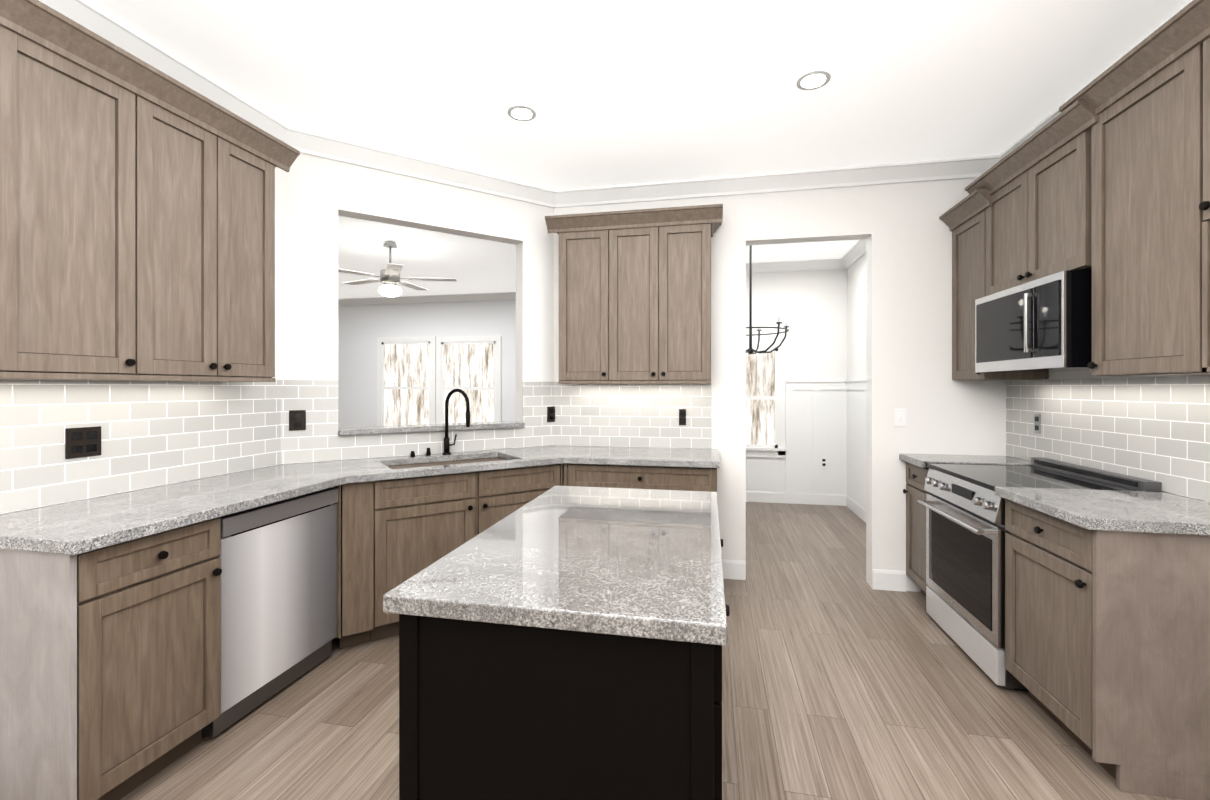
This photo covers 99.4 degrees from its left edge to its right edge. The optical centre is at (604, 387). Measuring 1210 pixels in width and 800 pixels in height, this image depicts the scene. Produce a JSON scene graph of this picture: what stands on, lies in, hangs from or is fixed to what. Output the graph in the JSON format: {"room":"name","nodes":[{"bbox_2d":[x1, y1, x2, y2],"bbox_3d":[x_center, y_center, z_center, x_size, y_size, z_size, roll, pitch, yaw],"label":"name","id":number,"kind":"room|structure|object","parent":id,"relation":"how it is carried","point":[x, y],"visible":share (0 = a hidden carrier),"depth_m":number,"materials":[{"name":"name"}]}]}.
{"room":"kitchen","nodes":[
{"label":"kitchen","id":0,"kind":"room"},
{"bbox_2d":[0,167,279,514],"bbox_3d":[-2.460,-0.059,0.531,0.130,2.880,5.154,0,0,11],"label":"wall","id":1,"kind":"structure","parent":0,"point":[277,273],"depth_m":2.97,"materials":[{"name":"white paint"}]},
{"bbox_2d":[0,380,280,513],"bbox_3d":[-2.139,0.198,1.763,0.008,0.491,2.497,0,0,11],"label":"wall tile","id":2,"kind":"structure","parent":1,"relation":"attached to","point":[156,433],"depth_m":2.20,"materials":[{"name":"white tile"}]},
{"bbox_2d":[65,426,100,458],"bbox_3d":[-2.074,0.216,2.042,0.008,0.118,0.117,0,0,11],"label":"electrical outlet","id":3,"kind":"object","parent":2,"relation":"attached to","point":[83,442],"visible":1,"depth_m":2.04,"materials":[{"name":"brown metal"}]},
{"bbox_2d":[0,0,299,381],"bbox_3d":[-1.871,-0.619,2.080,0.402,1.178,1.185,0,0,11],"label":"upper cabinet","id":4,"kind":"object","parent":1,"relation":"attached to","point":[137,219],"visible":1,"depth_m":1.89,"materials":[{"name":"brown wood"}]},
{"bbox_2d":[280,153,553,487],"bbox_3d":[-1.160,-0.060,3.556,1.850,2.880,0.130,0,0,-34],"label":"wall","id":5,"kind":"structure","parent":0,"point":[319,196],"depth_m":3.25,"materials":[{"name":"white paint"}]},
{"bbox_2d":[281,380,553,463],"bbox_3d":[-1.144,0.197,3.483,1.789,0.491,0.008,0,0,-34],"label":"wall tile","id":6,"kind":"structure","parent":5,"relation":"attached to","point":[319,438],"depth_m":3.25,"materials":[{"name":"white tile"}]},
{"bbox_2d":[289,410,305,430],"bbox_3d":[-1.815,0.191,3.028,0.085,0.118,0.008,0,0,-34],"label":"outlet","id":7,"kind":"object","parent":6,"relation":"attached to","point":[297,419],"visible":1,"depth_m":3.02,"materials":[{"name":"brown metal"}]},
{"bbox_2d":[547,406,554,421],"bbox_3d":[-0.394,0.202,3.970,0.115,0.118,0.008,0,0,-34],"label":"outlet","id":8,"kind":"object","parent":6,"relation":"attached to","point":[550,414],"visible":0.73,"depth_m":3.95,"materials":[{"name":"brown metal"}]},
{"bbox_2d":[338,421,524,435],"bbox_3d":[-1.163,0.272,3.551,1.226,0.035,0.215,0,0,-34],"label":"sill ledge","id":9,"kind":"object","parent":5,"relation":"attached to","point":[410,428],"visible":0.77,"depth_m":3.42,"materials":[{"name":"stone"}]},
{"bbox_2d":[338,299,515,427],"bbox_3d":[-2.780,-0.062,8.440,7.700,2.880,0.130,0,0,11],"label":"wall","id":10,"kind":"structure","parent":0,"point":[361,328],"depth_m":8.51,"materials":[{"name":"white paint"}]},
{"bbox_2d":[377,336,435,425],"bbox_3d":[-3.285,0.013,8.449,1.104,1.719,0.048,0,0,11],"label":"living room window","id":11,"kind":"structure","parent":10,"relation":"in","point":[406,380],"depth_m":8.47,"materials":[{"name":"white glass"}]},
{"bbox_2d":[436,336,500,423],"bbox_3d":[-2.198,0.022,8.229,1.156,1.702,0.048,0,0,11],"label":"living room window","id":12,"kind":"structure","parent":10,"relation":"in","point":[470,366],"depth_m":8.24,"materials":[{"name":"white glass"}]},
{"bbox_2d":[86,0,1190,298],"bbox_3d":[-2.495,-1.550,3.300,10.300,0.100,10.830,0,0,11],"label":"ceiling","id":13,"kind":"structure","parent":0,"point":[616,92],"depth_m":2.49,"materials":[{"name":"white paint"}]},
{"bbox_2d":[338,241,456,296],"bbox_3d":[-2.209,-1.218,5.323,1.295,0.561,1.246,0,0,11],"label":"ceiling fan","id":14,"kind":"object","parent":13,"relation":"hanging from","point":[390,278],"visible":1,"depth_m":5.23,"materials":[{"name":"silver metal"}]},
{"bbox_2d":[507,106,535,120],"bbox_3d":[-0.454,-1.496,2.800,0.156,0.005,0.156,0,0,11],"label":"recessed light","id":15,"kind":"object","parent":13,"relation":"in","point":[522,113],"visible":1,"depth_m":2.79,"materials":[{"name":"grey plastic"}]},
{"bbox_2d":[746,245,788,353],"bbox_3d":[1.343,-0.905,4.733,0.699,1.188,0.675,0,0,11],"label":"dining chandelier","id":16,"kind":"object","parent":13,"relation":"hanging from","point":[750,350],"visible":0.62,"depth_m":4.72,"materials":[{"name":"grey metal"}]},
{"bbox_2d":[796,71,830,89],"bbox_3d":[1.016,-1.496,2.502,0.156,0.005,0.156,0,0,11],"label":"recessed light","id":17,"kind":"object","parent":13,"relation":"in","point":[814,80],"visible":1,"depth_m":2.49,"materials":[{"name":"grey plastic"}]},
{"bbox_2d":[120,502,1181,799],"bbox_3d":[-2.495,1.430,3.301,10.300,0.100,10.830,0,0,11],"label":"floor","id":18,"kind":"structure","parent":0,"point":[842,678],"depth_m":2.16,"materials":[{"name":"brown wood"}]},
{"bbox_2d":[0,485,340,799],"bbox_3d":[-1.746,0.933,2.123,0.632,0.894,1.137,0,0,11],"label":"base cabinet","id":19,"kind":"object","parent":18,"relation":"on","point":[110,672],"visible":0.88,"depth_m":1.61,"materials":[{"name":"brown wood"}]},
{"bbox_2d":[201,487,337,740],"bbox_3d":[-1.712,0.943,2.357,0.604,0.875,0.640,0,0,11],"label":"dishwasher","id":20,"kind":"object","parent":18,"relation":"on","point":[279,596],"visible":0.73,"depth_m":2.23,"materials":[{"name":"silver metal"}]},
{"bbox_2d":[337,457,561,648],"bbox_3d":[-0.970,0.933,3.222,1.281,0.894,0.631,0,0,-34],"label":"base cabinet","id":21,"kind":"object","parent":18,"relation":"on","point":[395,533],"visible":0.58,"depth_m":2.81,"materials":[{"name":"brown wood"}]},
{"bbox_2d":[0,389,719,554],"bbox_3d":[-0.674,0.245,2.674,2.512,0.481,2.669,0,0,11],"label":"countertop","id":22,"kind":"structure","parent":21,"relation":"on","point":[80,526],"depth_m":2.27,"materials":[{"name":"stone"}]},
{"bbox_2d":[410,389,469,456],"bbox_3d":[-1.061,0.224,3.389,0.374,0.441,0.222,0,0,11],"label":"faucet","id":23,"kind":"object","parent":22,"relation":"on","point":[446,453],"depth_m":3.43,"materials":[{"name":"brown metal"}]},
{"bbox_2d":[399,539,729,799],"bbox_3d":[0.019,0.933,1.648,0.718,0.895,1.211,0,0,11],"label":"kitchen island","id":24,"kind":"object","parent":18,"relation":"on","point":[492,711],"visible":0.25,"depth_m":1.06,"materials":[{"name":"black wood"}]},
{"bbox_2d":[383,486,726,645],"bbox_3d":[0.000,0.466,1.655,0.725,0.040,1.265,0,0,11],"label":"island countertop","id":25,"kind":"structure","parent":24,"relation":"on","point":[644,563],"depth_m":1.25,"materials":[{"name":"stone"}]},
{"bbox_2d":[564,463,716,491],"bbox_3d":[0.266,0.933,3.523,0.975,0.894,0.632,0,0,11],"label":"base cabinet","id":26,"kind":"object","parent":18,"relation":"on","point":[650,477],"visible":0.17,"depth_m":3.24,"materials":[{"name":"brown wood"}]},
{"bbox_2d":[903,462,929,595],"bbox_3d":[2.288,0.933,3.238,0.632,0.894,0.383,0,0,11],"label":"base cabinet","id":27,"kind":"object","parent":18,"relation":"on","point":[915,491],"visible":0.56,"depth_m":3.33,"materials":[{"name":"brown wood"}]},
{"bbox_2d":[899,453,1030,467],"bbox_3d":[2.281,0.465,3.239,0.647,0.040,0.388,0,0,11],"label":"countertop","id":28,"kind":"structure","parent":27,"relation":"on","point":[920,460],"depth_m":3.19,"materials":[{"name":"stone"}]},
{"bbox_2d":[918,457,1160,690],"bbox_3d":[2.136,0.893,2.664,0.685,0.975,0.797,0,0,11],"label":"range","id":29,"kind":"object","parent":18,"relation":"on","point":[964,504],"visible":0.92,"depth_m":2.58,"materials":[{"name":"silver metal"}]},
{"bbox_2d":[1005,499,1209,799],"bbox_3d":[2.034,0.933,1.985,0.632,0.894,0.560,0,0,11],"label":"base cabinet","id":30,"kind":"object","parent":18,"relation":"on","point":[1107,649],"visible":0.9,"depth_m":1.75,"materials":[{"name":"brown wood"}]},
{"bbox_2d":[995,486,1209,535],"bbox_3d":[2.025,0.465,1.976,0.647,0.040,0.588,0,0,11],"label":"countertop","id":31,"kind":"structure","parent":30,"relation":"on","point":[1136,511],"depth_m":1.91,"materials":[{"name":"stone"}]},
{"bbox_2d":[554,177,1006,591],"bbox_3d":[1.108,-0.060,3.744,3.154,2.880,0.130,0,0,11],"label":"wall","id":32,"kind":"structure","parent":0,"point":[903,230],"depth_m":3.52,"materials":[{"name":"white paint"}]},
{"bbox_2d":[39,0,1192,305],"bbox_3d":[-2.596,-1.447,3.131,10.170,0.103,10.198,0,0,11],"label":"crown molding","id":33,"kind":"structure","parent":32,"relation":"attached to","point":[109,28],"depth_m":3.46,"materials":[{"name":"white"}]},
{"bbox_2d":[554,382,710,448],"bbox_3d":[0.190,0.197,3.860,1.195,0.491,0.008,0,0,11],"label":"wall tile","id":34,"kind":"structure","parent":32,"relation":"attached to","point":[630,415],"depth_m":3.85,"materials":[{"name":"white tile"}]},
{"bbox_2d":[679,409,685,424],"bbox_3d":[0.570,0.214,3.774,0.050,0.118,0.008,0,0,11],"label":"electrical outlet","id":35,"kind":"object","parent":34,"relation":"attached to","point":[682,416],"visible":1,"depth_m":3.77,"materials":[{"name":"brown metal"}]},
{"bbox_2d":[545,204,722,383],"bbox_3d":[0.213,-0.614,3.651,1.210,1.168,0.402,0,0,11],"label":"upper cabinet","id":36,"kind":"object","parent":32,"relation":"attached to","point":[634,296],"visible":1,"depth_m":3.53,"materials":[{"name":"brown wood"}]},
{"bbox_2d":[894,409,906,425],"bbox_3d":[2.009,0.201,3.485,0.075,0.118,0.016,0,0,11],"label":"light switch","id":37,"kind":"object","parent":32,"relation":"attached to","point":[900,417],"visible":1,"depth_m":3.49,"materials":[{"name":"white plastic"}]},
{"bbox_2d":[746,269,846,460],"bbox_3d":[1.965,-0.061,6.254,2.470,2.880,0.130,0,0,11],"label":"wall","id":38,"kind":"structure","parent":0,"point":[813,303],"depth_m":6.10,"materials":[{"name":"white paint"}]},
{"bbox_2d":[746,341,787,457],"bbox_3d":[1.669,0.135,6.221,1.030,1.398,0.048,0,0,11],"label":"dining room window","id":39,"kind":"structure","parent":38,"relation":"in","point":[765,404],"depth_m":6.18,"materials":[{"name":"white glass"}]},
{"bbox_2d":[746,490,845,505],"bbox_3d":[1.774,1.311,6.218,2.110,0.135,0.016,0,0,11],"label":"baseboard","id":40,"kind":"structure","parent":38,"relation":"attached to","point":[751,496],"depth_m":6.11,"materials":[{"name":"white wood"}]},
{"bbox_2d":[746,379,865,509],"bbox_3d":[1.542,0.577,4.998,2.140,1.335,2.500,0,0,11],"label":"wainscoting","id":41,"kind":"structure","parent":38,"relation":"attached to","point":[825,418],"depth_m":6.05,"materials":[{"name":"white wood"}]},
{"bbox_2d":[821,457,826,466],"bbox_3d":[2.580,0.877,6.048,0.075,0.118,0.008,0,0,11],"label":"outlet","id":42,"kind":"object","parent":38,"relation":"attached to","point":[823,461],"visible":1,"depth_m":6.04,"materials":[{"name":"white plastic"}]},
{"bbox_2d":[847,253,865,379],"bbox_3d":[2.752,-0.061,4.752,0.330,2.880,2.500,0,0,11],"label":"wall","id":43,"kind":"structure","parent":0,"point":[856,320],"depth_m":5.64,"materials":[{"name":"white paint"}]},
{"bbox_2d":[846,494,865,522],"bbox_3d":[2.583,1.312,4.787,0.016,0.135,2.500,0,0,11],"label":"baseboard","id":44,"kind":"structure","parent":43,"relation":"attached to","point":[851,504],"depth_m":5.58,"materials":[{"name":"white"}]},
{"bbox_2d":[1007,370,1209,501],"bbox_3d":[2.501,-0.060,2.355,0.130,2.880,10.700,0,0,11],"label":"wall","id":45,"kind":"structure","parent":0,"point":[1072,375],"depth_m":2.70,"materials":[{"name":"ceramic subway tile"},{"name":"grout"}]},
{"bbox_2d":[939,188,1048,379],"bbox_3d":[2.390,-0.599,3.160,0.402,1.098,0.495,0,0,11],"label":"upper cabinet","id":46,"kind":"object","parent":45,"relation":"attached to","point":[964,220],"visible":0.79,"depth_m":3.21,"materials":[{"name":"brown wood"}]},
{"bbox_2d":[965,99,1098,295],"bbox_3d":[2.273,-0.866,2.584,0.402,0.683,0.970,0,0,11],"label":"upper cabinet","id":47,"kind":"object","parent":45,"relation":"attached to","point":[1037,185],"visible":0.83,"depth_m":2.49,"materials":[{"name":"brown wood"}]},
{"bbox_2d":[975,270,1091,372],"bbox_3d":[2.259,-0.302,2.585,0.431,0.425,0.760,0,0,11],"label":"microwave","id":48,"kind":"object","parent":47,"relation":"attached to","point":[1043,324],"visible":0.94,"depth_m":2.42,"materials":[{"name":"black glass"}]},
{"bbox_2d":[1006,376,1209,501],"bbox_3d":[2.371,0.198,2.059,0.008,0.491,2.669,0,0,11],"label":"wall tile","id":49,"kind":"structure","parent":45,"relation":"attached to","point":[1157,429],"depth_m":2.41,"materials":[{"name":"white tile"}]},
{"bbox_2d":[1034,413,1040,433],"bbox_3d":[2.560,0.210,3.038,0.008,0.118,0.050,0,0,11],"label":"electrical outlet","id":50,"kind":"object","parent":49,"relation":"attached to","point":[1037,422],"visible":1,"depth_m":3.03,"materials":[{"name":"grey plastic"}]},
{"bbox_2d":[1083,0,1209,375],"bbox_3d":[2.167,-0.644,1.871,0.327,1.188,0.560,0,0,11],"label":"upper cabinet","id":51,"kind":"object","parent":45,"relation":"attached to","point":[1147,99],"depth_m":1.87,"materials":[{"name":"brown wood"}]}
]}

